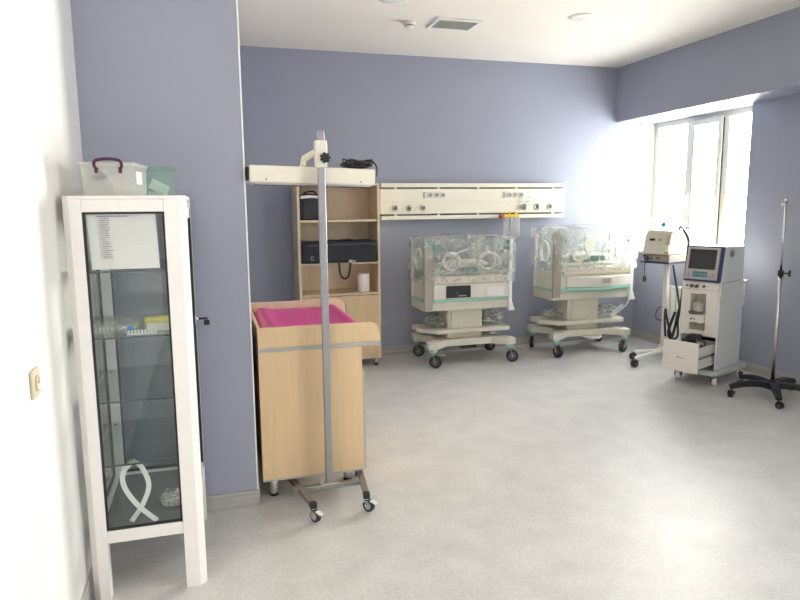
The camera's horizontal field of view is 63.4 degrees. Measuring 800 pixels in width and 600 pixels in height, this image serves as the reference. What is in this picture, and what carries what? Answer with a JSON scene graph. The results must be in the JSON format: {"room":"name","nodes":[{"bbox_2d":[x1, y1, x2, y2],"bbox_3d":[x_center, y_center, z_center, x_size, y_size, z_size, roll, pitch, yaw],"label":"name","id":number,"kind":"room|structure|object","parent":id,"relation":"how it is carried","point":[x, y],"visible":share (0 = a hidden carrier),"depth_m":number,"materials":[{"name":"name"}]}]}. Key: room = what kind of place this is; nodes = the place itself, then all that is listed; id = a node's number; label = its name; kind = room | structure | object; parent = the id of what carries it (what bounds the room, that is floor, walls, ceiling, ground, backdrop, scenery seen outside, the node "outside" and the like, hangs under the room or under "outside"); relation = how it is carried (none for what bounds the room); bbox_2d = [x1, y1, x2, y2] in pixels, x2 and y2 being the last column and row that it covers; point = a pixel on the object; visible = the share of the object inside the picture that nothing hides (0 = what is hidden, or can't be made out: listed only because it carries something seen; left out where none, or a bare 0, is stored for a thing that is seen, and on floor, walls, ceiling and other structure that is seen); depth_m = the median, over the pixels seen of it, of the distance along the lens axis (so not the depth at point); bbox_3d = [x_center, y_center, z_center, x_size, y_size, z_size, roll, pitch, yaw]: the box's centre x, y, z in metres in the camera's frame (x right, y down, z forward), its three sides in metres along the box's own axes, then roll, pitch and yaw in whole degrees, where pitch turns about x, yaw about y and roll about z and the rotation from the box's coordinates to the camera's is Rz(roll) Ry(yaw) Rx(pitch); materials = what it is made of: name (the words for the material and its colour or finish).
{"room":"hospital room","nodes":[
{"label":"hospital room","id":0,"kind":"room"},
{"bbox_2d":[0,0,107,599],"bbox_3d":[-0.701,0.024,0.189,0.150,3.110,6.250,-3,9,-16],"label":"wall","id":1,"kind":"structure","parent":0,"point":[45,546],"depth_m":2.14,"materials":[{"name":"white paint"}]},
{"bbox_2d":[29,366,40,399],"bbox_3d":[-1.138,0.259,2.026,0.016,0.088,0.086,-3,9,-16],"label":"wall socket","id":2,"kind":"object","parent":1,"relation":"attached to","point":[34,375],"visible":1,"depth_m":2.00,"materials":[{"name":"beige plastic"}]},
{"bbox_2d":[81,566,93,599],"bbox_3d":[-0.620,1.513,0.448,0.022,0.088,5.988,-3,9,-16],"label":"baseboard","id":3,"kind":"structure","parent":1,"relation":"attached to","point":[88,591],"depth_m":2.65,"materials":[{"name":"plastic"}]},
{"bbox_2d":[70,0,256,495],"bbox_3d":[-1.651,-0.634,4.736,0.837,3.110,3.300,-3,9,-16],"label":"wall column","id":4,"kind":"structure","parent":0,"point":[158,84],"depth_m":3.19,"materials":[{"name":"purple paint"}]},
{"bbox_2d":[206,489,259,511],"bbox_3d":[-1.116,1.083,3.404,0.747,0.088,0.022,-3,9,-16],"label":"baseboard","id":5,"kind":"structure","parent":4,"relation":"attached to","point":[240,499],"depth_m":3.46,"materials":[{"name":"plastic"}]},
{"bbox_2d":[236,0,258,488],"bbox_3d":[-0.782,-0.473,3.281,0.008,3.022,0.008,-3,9,-16],"label":"trim","id":6,"kind":"structure","parent":4,"relation":"attached to","point":[236,0],"depth_m":3.30,"materials":[{"name":"white plastic"}]},
{"bbox_2d":[91,336,799,599],"bbox_3d":[1.621,1.257,2.773,6.025,0.120,9.600,-3,9,-16],"label":"floor","id":7,"kind":"structure","parent":0,"point":[585,473],"depth_m":3.55,"materials":[{"name":"grey plastic"}]},
{"bbox_2d":[62,195,209,599],"bbox_3d":[-1.108,0.369,2.912,0.509,1.645,0.655,-3,9,-16],"label":"tall cabinet","id":8,"kind":"object","parent":7,"relation":"on","point":[110,511],"depth_m":2.64,"materials":[{"name":"white metal"}]},
{"bbox_2d":[95,321,115,333],"bbox_3d":[-1.207,0.117,2.638,0.087,0.039,0.102,-4,9,-25],"label":"clear plastic box","id":9,"kind":"object","parent":8,"relation":"on","point":[107,329],"visible":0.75,"depth_m":2.62,"materials":[{"name":"clear plastic"}]},
{"bbox_2d":[82,157,145,195],"bbox_3d":[-1.152,-0.494,2.619,0.204,0.144,0.282,-2,8,-9],"label":"storage box","id":10,"kind":"object","parent":8,"relation":"on","point":[119,165],"visible":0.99,"depth_m":2.57,"materials":[{"name":"clear plastic"}]},
{"bbox_2d":[93,173,107,180],"bbox_3d":[-1.192,-0.491,2.586,0.058,0.031,0.055,1,8,10],"label":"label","id":11,"kind":"object","parent":10,"relation":"in","point":[99,176],"visible":0.91,"depth_m":2.57,"materials":[{"name":"white paper"}]},
{"bbox_2d":[101,168,116,186],"bbox_3d":[-1.151,-0.485,2.565,0.057,0.072,0.016,0,8,0],"label":"syringe","id":12,"kind":"object","parent":10,"relation":"in","point":[107,175],"visible":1,"depth_m":2.56,"materials":[{"name":"white plastic"}]},
{"bbox_2d":[109,315,133,327],"bbox_3d":[-1.199,0.093,2.795,0.092,0.041,0.082,-3,9,-19],"label":"clear plastic box","id":13,"kind":"object","parent":8,"relation":"on","point":[133,315],"visible":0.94,"depth_m":2.79,"materials":[{"name":"clear plastic"}]},
{"bbox_2d":[86,214,159,269],"bbox_3d":[-1.074,-0.228,2.518,0.253,0.216,0.003,-3,9,-16],"label":"list","id":14,"kind":"object","parent":8,"relation":"attached to","point":[116,241],"visible":1,"depth_m":2.52,"materials":[{"name":"white paper"}]},
{"bbox_2d":[118,326,136,330],"bbox_3d":[-1.123,0.110,2.672,0.077,0.041,0.093,-2,8,-11],"label":"clear plastic box","id":15,"kind":"object","parent":8,"relation":"on","point":[127,328],"visible":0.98,"depth_m":2.63,"materials":[{"name":"plastic"}]},
{"bbox_2d":[89,258,165,271],"bbox_3d":[-1.145,-0.153,2.824,0.381,0.006,0.593,-3,9,-16],"label":"glass shelf","id":16,"kind":"object","parent":8,"relation":"attached to","point":[162,260],"depth_m":2.57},
{"bbox_2d":[120,459,158,521],"bbox_3d":[-1.090,0.799,2.711,0.145,0.277,0.034,-2,8,-10],"label":"tube","id":17,"kind":"object","parent":8,"relation":"on","point":[140,507],"visible":0.9,"depth_m":2.71,"materials":[{"name":"white plastic"}]},
{"bbox_2d":[144,315,168,323],"bbox_3d":[-1.082,0.087,2.881,0.100,0.026,0.060,-5,9,-28],"label":"box","id":18,"kind":"object","parent":8,"relation":"on","point":[159,317],"visible":0.56,"depth_m":2.86,"materials":[{"name":"yellow cardboard"}]},
{"bbox_2d":[139,166,175,194],"bbox_3d":[-1.080,-0.528,2.904,0.137,0.127,0.212,-3,9,-14],"label":"storage box","id":19,"kind":"object","parent":8,"relation":"on","point":[173,170],"visible":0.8,"depth_m":2.89,"materials":[{"name":"plastic"}]},
{"bbox_2d":[148,179,169,194],"bbox_3d":[-1.085,-0.506,2.915,0.096,0.077,0.053,-3,9,-16],"label":"packet","id":20,"kind":"object","parent":19,"relation":"in","point":[160,188],"visible":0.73,"depth_m":2.89,"materials":[{"name":"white paper"}]},
{"bbox_2d":[146,320,168,330],"bbox_3d":[-1.013,0.106,2.726,0.088,0.031,0.064,-2,8,-9],"label":"carton","id":21,"kind":"object","parent":8,"relation":"on","point":[159,324],"visible":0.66,"depth_m":2.70,"materials":[{"name":"white cardboard"}]},
{"bbox_2d":[158,488,179,506],"bbox_3d":[-1.008,0.873,2.880,0.139,0.067,0.123,-3,9,-16],"label":"tubing","id":22,"kind":"object","parent":8,"relation":"on","point":[175,500],"visible":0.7,"depth_m":2.86,"materials":[{"name":"plastic"}]},
{"bbox_2d":[245,130,377,522],"bbox_3d":[-0.457,0.116,3.453,0.683,1.974,0.658,0,8,2],"label":"radiant warmer","id":23,"kind":"object","parent":7,"relation":"on","point":[320,176],"visible":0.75,"depth_m":3.38,"materials":[{"name":"metal"}]},
{"bbox_2d":[251,182,370,186],"bbox_3d":[-0.464,-0.606,3.419,0.615,0.022,0.126,-4,9,-21],"label":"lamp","id":24,"kind":"object","parent":23,"relation":"on","point":[309,184],"depth_m":3.38,"materials":[{"name":"plastic"}]},
{"bbox_2d":[255,184,369,187],"bbox_3d":[-0.463,-0.601,3.420,0.598,0.016,0.122,-4,9,-21],"label":"grille","id":25,"kind":"object","parent":23,"relation":"attached to","point":[308,185],"depth_m":3.41,"materials":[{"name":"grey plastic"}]},
{"bbox_2d":[340,158,377,176],"bbox_3d":[-0.224,-0.710,3.478,0.196,0.097,0.115,-3,9,-16],"label":"power cable","id":26,"kind":"object","parent":23,"relation":"on","point":[350,163],"visible":0.99,"depth_m":3.44,"materials":[{"name":"black plastic"}]},
{"bbox_2d":[251,299,379,495],"bbox_3d":[-0.560,0.547,4.004,0.664,0.966,0.960,-3,9,-16],"label":"table","id":27,"kind":"object","parent":7,"relation":"on","point":[287,360],"visible":0.76,"depth_m":3.54,"materials":[{"name":"beige wood"}]},
{"bbox_2d":[251,299,344,312],"bbox_3d":[-0.698,0.059,4.386,0.662,0.110,0.018,-3,9,-16],"label":"headboard","id":28,"kind":"object","parent":27,"relation":"on","point":[299,303],"depth_m":4.37,"materials":[{"name":"brown wood"}]},
{"bbox_2d":[253,304,355,327],"bbox_3d":[-0.575,0.133,3.940,0.600,0.089,0.905,-3,9,-16],"label":"mat","id":29,"kind":"object","parent":27,"relation":"on","point":[265,317],"visible":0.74,"depth_m":3.92,"materials":[{"name":"pink plastic"}]},
{"bbox_2d":[257,322,379,348],"bbox_3d":[-0.432,0.187,3.498,0.662,0.110,0.018,-3,9,-16],"label":"panel","id":30,"kind":"object","parent":27,"relation":"on","point":[353,334],"depth_m":3.48,"materials":[{"name":"beige wood"}]},
{"bbox_2d":[291,183,380,364],"bbox_3d":[-0.630,-0.242,6.475,0.804,1.810,0.443,-3,9,-16],"label":"bookcase","id":31,"kind":"object","parent":7,"relation":"on","point":[351,213],"visible":0.54,"depth_m":6.54,"materials":[{"name":"brown wood"}]},
{"bbox_2d":[299,191,318,219],"bbox_3d":[-0.895,-0.919,6.298,0.218,0.279,0.296,-3,9,-16],"label":"equipment bag","id":32,"kind":"object","parent":31,"relation":"on","point":[308,204],"visible":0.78,"depth_m":6.16,"materials":[{"name":"black fabric"}]},
{"bbox_2d":[300,195,317,198],"bbox_3d":[-0.850,-0.978,6.151,0.190,0.034,0.008,-3,9,-16],"label":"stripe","id":33,"kind":"object","parent":32,"relation":"attached to","point":[307,196],"depth_m":6.15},
{"bbox_2d":[301,239,377,279],"bbox_3d":[-0.619,-0.407,6.402,0.752,0.374,0.398,-3,9,-16],"label":"bag","id":34,"kind":"object","parent":31,"relation":"on","point":[342,250],"visible":0.81,"depth_m":6.24,"materials":[{"name":"black fabric"}]},
{"bbox_2d":[357,273,369,291],"bbox_3d":[-0.366,-0.178,6.493,0.120,0.182,0.120,-3,9,-16],"label":"paper roll","id":35,"kind":"object","parent":31,"relation":"on","point":[362,278],"visible":1,"depth_m":6.45,"materials":[{"name":"white paper"}]},
{"bbox_2d":[411,236,522,367],"bbox_3d":[0.665,-0.010,6.676,1.057,1.269,0.667,-3,9,-16],"label":"baby incubator","id":36,"kind":"object","parent":7,"relation":"on","point":[460,297],"visible":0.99,"depth_m":6.50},
{"bbox_2d":[423,315,445,327],"bbox_3d":[0.361,0.218,6.647,0.245,0.118,0.292,0,8,2],"label":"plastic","id":37,"kind":"object","parent":36,"relation":"on","point":[429,316],"visible":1,"depth_m":6.61,"materials":[{"name":"grey plastic"}]},
{"bbox_2d":[412,297,507,311],"bbox_3d":[0.620,0.022,6.653,0.930,0.095,0.410,-3,9,-16],"label":"tray","id":38,"kind":"object","parent":36,"relation":"on","point":[466,303],"depth_m":6.46,"materials":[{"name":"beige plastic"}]},
{"bbox_2d":[411,321,509,334],"bbox_3d":[0.627,0.282,6.730,0.960,0.042,0.400,-3,9,-16],"label":"tray","id":39,"kind":"object","parent":36,"relation":"on","point":[462,329],"depth_m":6.59,"materials":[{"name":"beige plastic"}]},
{"bbox_2d":[414,236,506,273],"bbox_3d":[0.619,-0.434,6.571,0.935,0.399,0.412,-3,9,-16],"label":"hood","id":40,"kind":"object","parent":36,"relation":"attached to","point":[475,253],"depth_m":6.45,"materials":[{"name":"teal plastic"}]},
{"bbox_2d":[408,233,515,281],"bbox_3d":[0.619,-0.439,6.570,0.976,0.470,0.527,-3,9,-16],"label":"plastic cover","id":41,"kind":"object","parent":36,"relation":"on","point":[443,234],"visible":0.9,"depth_m":6.51,"materials":[{"name":"clear plastic"}]},
{"bbox_2d":[436,259,488,268],"bbox_3d":[0.626,-0.366,6.592,0.585,0.103,0.234,-3,9,-16],"label":"bedding","id":42,"kind":"object","parent":36,"relation":"on","point":[470,263],"visible":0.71,"depth_m":6.51,"materials":[{"name":"white fabric"}]},
{"bbox_2d":[482,308,504,321],"bbox_3d":[0.959,0.167,6.772,0.298,0.154,0.294,-3,9,-16],"label":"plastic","id":43,"kind":"object","parent":36,"relation":"on","point":[486,319],"visible":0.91,"depth_m":6.73,"materials":[{"name":"grey plastic"}]},
{"bbox_2d":[527,227,634,357],"bbox_3d":[1.981,-0.115,7.071,1.022,1.339,0.692,-3,9,-16],"label":"baby incubator","id":44,"kind":"object","parent":7,"relation":"on","point":[575,292],"visible":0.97,"depth_m":6.94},
{"bbox_2d":[541,308,563,318],"bbox_3d":[1.656,0.151,7.048,0.244,0.120,0.292,-3,9,-16],"label":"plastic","id":45,"kind":"object","parent":44,"relation":"on","point":[556,316],"visible":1,"depth_m":7.04,"materials":[{"name":"grey plastic"}]},
{"bbox_2d":[530,312,622,325],"bbox_3d":[1.946,0.209,7.146,0.960,0.042,0.400,-3,9,-16],"label":"tray","id":46,"kind":"object","parent":44,"relation":"on","point":[592,319],"depth_m":7.01,"materials":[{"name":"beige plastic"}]},
{"bbox_2d":[533,287,628,300],"bbox_3d":[1.982,-0.088,7.077,0.960,0.095,0.410,-3,9,-16],"label":"tray","id":47,"kind":"object","parent":44,"relation":"on","point":[542,292],"depth_m":6.89,"materials":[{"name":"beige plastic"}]},
{"bbox_2d":[537,227,626,268],"bbox_3d":[1.981,-0.561,6.992,0.965,0.434,0.412,-3,9,-16],"label":"hood","id":48,"kind":"object","parent":44,"relation":"attached to","point":[589,245],"depth_m":6.88,"materials":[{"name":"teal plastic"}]},
{"bbox_2d":[533,224,638,271],"bbox_3d":[1.983,-0.577,6.990,1.009,0.478,0.527,-3,9,-16],"label":"plastic cover","id":49,"kind":"object","parent":44,"relation":"on","point":[563,226],"visible":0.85,"depth_m":6.86,"materials":[{"name":"clear plastic"}]},
{"bbox_2d":[562,251,609,260],"bbox_3d":[1.986,-0.473,7.010,0.642,0.105,0.240,-3,9,-16],"label":"bedding","id":50,"kind":"object","parent":44,"relation":"on","point":[577,255],"visible":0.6,"depth_m":6.92,"materials":[{"name":"white fabric"}]},
{"bbox_2d":[598,304,618,314],"bbox_3d":[2.284,0.109,7.198,0.289,0.137,0.320,-3,9,-16],"label":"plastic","id":51,"kind":"object","parent":44,"relation":"on","point":[601,307],"visible":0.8,"depth_m":7.13,"materials":[{"name":"plastic"}]},
{"bbox_2d":[600,217,631,316],"bbox_3d":[2.287,-0.344,6.869,0.349,1.060,0.094,0,8,7],"label":"hose","id":52,"kind":"object","parent":44,"relation":"attached to","point":[621,306],"visible":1,"depth_m":6.86,"materials":[{"name":"white plastic"}]},
{"bbox_2d":[629,261,685,366],"bbox_3d":[2.604,0.115,6.562,0.853,1.021,0.436,-6,10,-35],"label":"stand","id":53,"kind":"object","parent":7,"relation":"on","point":[633,356],"visible":0.74,"depth_m":6.59,"materials":[{"name":"white plastic"}]},
{"bbox_2d":[642,230,690,261],"bbox_3d":[2.686,-0.549,6.525,0.411,0.305,0.282,-6,10,-35],"label":"monitor","id":54,"kind":"object","parent":53,"relation":"on","point":[659,245],"visible":0.98,"depth_m":6.41,"materials":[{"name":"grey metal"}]},
{"bbox_2d":[642,260,646,281],"bbox_3d":[2.460,-0.290,6.509,0.042,0.220,0.042,-6,10,-35],"label":"plug","id":55,"kind":"object","parent":54,"relation":"hanging from","point":[644,278],"visible":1,"depth_m":6.51,"materials":[{"name":"black plastic"}]},
{"bbox_2d":[651,218,684,228],"bbox_3d":[2.682,-0.766,6.488,0.332,0.118,0.329,-6,10,-35],"label":"plastic bag","id":56,"kind":"object","parent":54,"relation":"on","point":[667,220],"visible":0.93,"depth_m":6.41,"materials":[{"name":"plastic"}]},
{"bbox_2d":[667,225,689,338],"bbox_3d":[2.683,-0.182,6.199,0.140,1.056,0.530,4,9,28],"label":"hose","id":57,"kind":"object","parent":54,"relation":"hanging from","point":[680,226],"visible":0.73,"depth_m":6.07,"materials":[{"name":"plastic"}]},
{"bbox_2d":[685,226,694,244],"bbox_3d":[2.786,-0.494,6.231,0.047,0.422,0.397,1,9,13],"label":"hose","id":58,"kind":"object","parent":54,"relation":"hanging from","point":[688,226],"visible":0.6,"depth_m":6.13,"materials":[{"name":"plastic"}]},
{"bbox_2d":[664,265,680,339],"bbox_3d":[2.617,0.024,6.173,0.128,0.688,0.402,4,10,30],"label":"hose","id":59,"kind":"object","parent":53,"relation":"hanging from","point":[673,266],"visible":0.94,"depth_m":6.10,"materials":[{"name":"plastic"}]},
{"bbox_2d":[662,244,749,385],"bbox_3d":[2.775,0.117,5.844,0.911,1.221,0.443,-7,11,-39],"label":"ventilator","id":60,"kind":"object","parent":7,"relation":"on","point":[713,288],"visible":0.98,"depth_m":5.70,"materials":[{"name":"grey plastic"}]},
{"bbox_3d":[2.592,0.493,5.752,0.396,0.132,0.248,-7,11,-39],"label":"lining","id":61,"kind":"object","parent":60,"relation":"in","visible":0},
{"bbox_2d":[681,333,705,345],"bbox_3d":[2.535,0.370,5.646,0.168,0.151,0.198,-7,11,-39],"label":"coiled cable","id":62,"kind":"object","parent":61,"relation":"on","point":[692,337],"visible":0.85,"depth_m":5.62,"materials":[{"name":"rubber"}]},
{"bbox_2d":[727,198,799,408],"bbox_3d":[3.033,-0.002,5.241,0.657,1.627,0.686,0,8,2],"label":"stand","id":63,"kind":"object","parent":7,"relation":"on","point":[775,385],"visible":1,"depth_m":5.27,"materials":[{"name":"metal"}]},
{"bbox_2d":[240,46,670,346],"bbox_3d":[0.680,-1.001,7.093,5.188,3.110,0.150,-3,9,-16],"label":"wall","id":64,"kind":"structure","parent":0,"point":[420,119],"depth_m":6.90,"materials":[{"name":"purple paint"}]},
{"bbox_2d":[379,183,564,219],"bbox_3d":[0.807,-1.066,6.981,2.130,0.374,0.116,-3,9,-16],"label":"panel","id":65,"kind":"object","parent":64,"relation":"attached to","point":[397,201],"visible":0.99,"depth_m":6.92,"materials":[{"name":"beige metal"}]},
{"bbox_2d":[392,205,397,210],"bbox_3d":[-0.048,-0.949,6.691,0.068,0.068,0.022,-3,9,-16],"label":"outlet","id":66,"kind":"object","parent":65,"relation":"attached to","point":[394,207],"depth_m":6.69,"materials":[{"name":"metal"}]},
{"bbox_2d":[406,205,411,210],"bbox_3d":[0.097,-0.956,6.734,0.068,0.068,0.022,-3,9,-16],"label":"outlet","id":67,"kind":"object","parent":65,"relation":"attached to","point":[408,207],"depth_m":6.73,"materials":[{"name":"metal"}]},
{"bbox_2d":[420,205,425,210],"bbox_3d":[0.244,-0.964,6.777,0.068,0.068,0.022,-3,9,-16],"label":"outlet","id":68,"kind":"object","parent":65,"relation":"attached to","point":[422,207],"depth_m":6.77,"materials":[{"name":"metal"}]},
{"bbox_2d":[427,192,432,197],"bbox_3d":[0.318,-1.099,6.785,0.064,0.064,0.012,-3,9,-16],"label":"power socket","id":69,"kind":"object","parent":65,"relation":"attached to","point":[429,194],"depth_m":6.78,"materials":[{"name":"grey plastic"}]},
{"bbox_2d":[434,192,438,197],"bbox_3d":[0.385,-1.103,6.804,0.064,0.064,0.012,-3,9,-16],"label":"power socket","id":70,"kind":"object","parent":65,"relation":"attached to","point":[436,194],"depth_m":6.80,"materials":[{"name":"grey plastic"}]},
{"bbox_2d":[440,192,445,197],"bbox_3d":[0.452,-1.106,6.824,0.064,0.064,0.012,-3,9,-16],"label":"power socket","id":71,"kind":"object","parent":65,"relation":"attached to","point":[442,194],"depth_m":6.82,"materials":[{"name":"grey plastic"}]},
{"bbox_2d":[499,211,518,239],"bbox_3d":[1.185,-0.809,7.036,0.230,0.307,0.082,-3,9,-16],"label":"meter","id":72,"kind":"object","parent":65,"relation":"attached to","point":[501,216],"visible":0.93,"depth_m":7.01,"materials":[{"name":"yellow plastic"}]},
{"bbox_2d":[507,192,512,197],"bbox_3d":[1.196,-1.144,7.041,0.064,0.064,0.012,-3,9,-16],"label":"power socket","id":73,"kind":"object","parent":65,"relation":"attached to","point":[509,194],"depth_m":7.04,"materials":[{"name":"grey plastic"}]},
{"bbox_2d":[513,192,517,197],"bbox_3d":[1.263,-1.148,7.060,0.064,0.064,0.012,-3,9,-16],"label":"power socket","id":74,"kind":"object","parent":65,"relation":"attached to","point":[515,194],"depth_m":7.06,"materials":[{"name":"grey plastic"}]},
{"bbox_2d":[519,192,523,197],"bbox_3d":[1.330,-1.151,7.080,0.064,0.064,0.012,-3,9,-16],"label":"power socket","id":75,"kind":"object","parent":65,"relation":"attached to","point":[521,194],"depth_m":7.07,"materials":[{"name":"grey plastic"}]},
{"bbox_2d":[519,196,531,214],"bbox_3d":[1.370,-1.033,7.076,0.151,0.198,0.038,-3,9,-16],"label":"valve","id":76,"kind":"object","parent":65,"relation":"attached to","point":[524,206],"visible":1,"depth_m":7.07,"materials":[{"name":"metal"}]},
{"bbox_2d":[534,204,539,209],"bbox_3d":[1.514,-1.029,7.147,0.068,0.068,0.022,-3,9,-16],"label":"outlet","id":77,"kind":"object","parent":65,"relation":"attached to","point":[536,206],"depth_m":7.14,"materials":[{"name":"metal"}]},
{"bbox_2d":[381,329,631,354],"bbox_3d":[0.571,0.512,7.198,4.688,0.088,0.022,-3,9,-16],"label":"baseboard","id":78,"kind":"structure","parent":64,"relation":"attached to","point":[392,350],"depth_m":7.34,"materials":[{"name":"plastic"}]},
{"bbox_2d":[238,0,799,67],"bbox_3d":[1.592,-1.939,2.305,6.025,0.120,9.600,-3,9,-16],"label":"ceiling","id":79,"kind":"structure","parent":0,"point":[623,32],"depth_m":5.55,"materials":[{"name":"paint"}]},
{"bbox_2d":[378,0,410,4],"bbox_3d":[-0.041,-2.232,4.819,0.245,0.009,0.245,-3,9,-16],"label":"recessed light","id":80,"kind":"object","parent":79,"relation":"in","point":[386,2],"visible":1,"depth_m":4.87,"materials":[{"name":"white plastic"}]},
{"bbox_2d":[403,20,414,28],"bbox_3d":[0.075,-2.296,5.413,0.104,0.048,0.104,-3,9,-16],"label":"smoke detector","id":81,"kind":"object","parent":79,"relation":"attached to","point":[409,24],"visible":1,"depth_m":5.38,"materials":[{"name":"white plastic"}]},
{"bbox_2d":[426,17,482,31],"bbox_3d":[0.458,-2.325,5.471,0.400,0.015,0.310,-3,9,-16],"label":"ceiling vent","id":82,"kind":"object","parent":79,"relation":"in","point":[441,23],"visible":1,"depth_m":5.45,"materials":[{"name":"white plastic"}]},
{"bbox_2d":[567,13,597,21],"bbox_3d":[1.492,-2.317,5.308,0.245,0.009,0.245,-3,9,-16],"label":"recessed light","id":83,"kind":"object","parent":79,"relation":"in","point":[579,17],"visible":1,"depth_m":5.31,"materials":[{"name":"white plastic"}]},
{"bbox_2d":[616,7,799,122],"bbox_3d":[3.939,-1.704,3.041,0.355,0.600,9.200,-3,9,-16],"label":"wall","id":84,"kind":"structure","parent":0,"point":[759,60],"depth_m":5.94,"materials":[{"name":"purple paint"}]},
{"bbox_2d":[633,93,799,376],"bbox_3d":[4.250,-0.470,3.259,0.260,3.110,9.400,-3,9,-16],"label":"wall","id":85,"kind":"structure","parent":0,"point":[774,157],"depth_m":5.89,"materials":[{"name":"purple paint"}]},
{"bbox_2d":[666,285,681,340],"bbox_3d":[3.075,0.244,6.714,0.128,0.715,0.930,-3,9,-16],"label":"radiator","id":86,"kind":"object","parent":85,"relation":"attached to","point":[672,295],"visible":0.16,"depth_m":6.96,"materials":[{"name":"white metal"}]},
{"bbox_2d":[634,106,752,252],"bbox_3d":[3.132,-1.205,6.869,0.310,1.485,1.608,-3,9,-16],"label":"window","id":87,"kind":"structure","parent":85,"relation":"in","point":[651,153],"depth_m":7.04,"materials":[{"name":"beige plastic"}]},
{"bbox_2d":[632,329,799,383],"bbox_3d":[4.125,1.025,3.483,0.022,0.088,9.188,-3,9,-16],"label":"baseboard","id":88,"kind":"structure","parent":85,"relation":"attached to","point":[750,367],"depth_m":6.10,"materials":[{"name":"plastic"}]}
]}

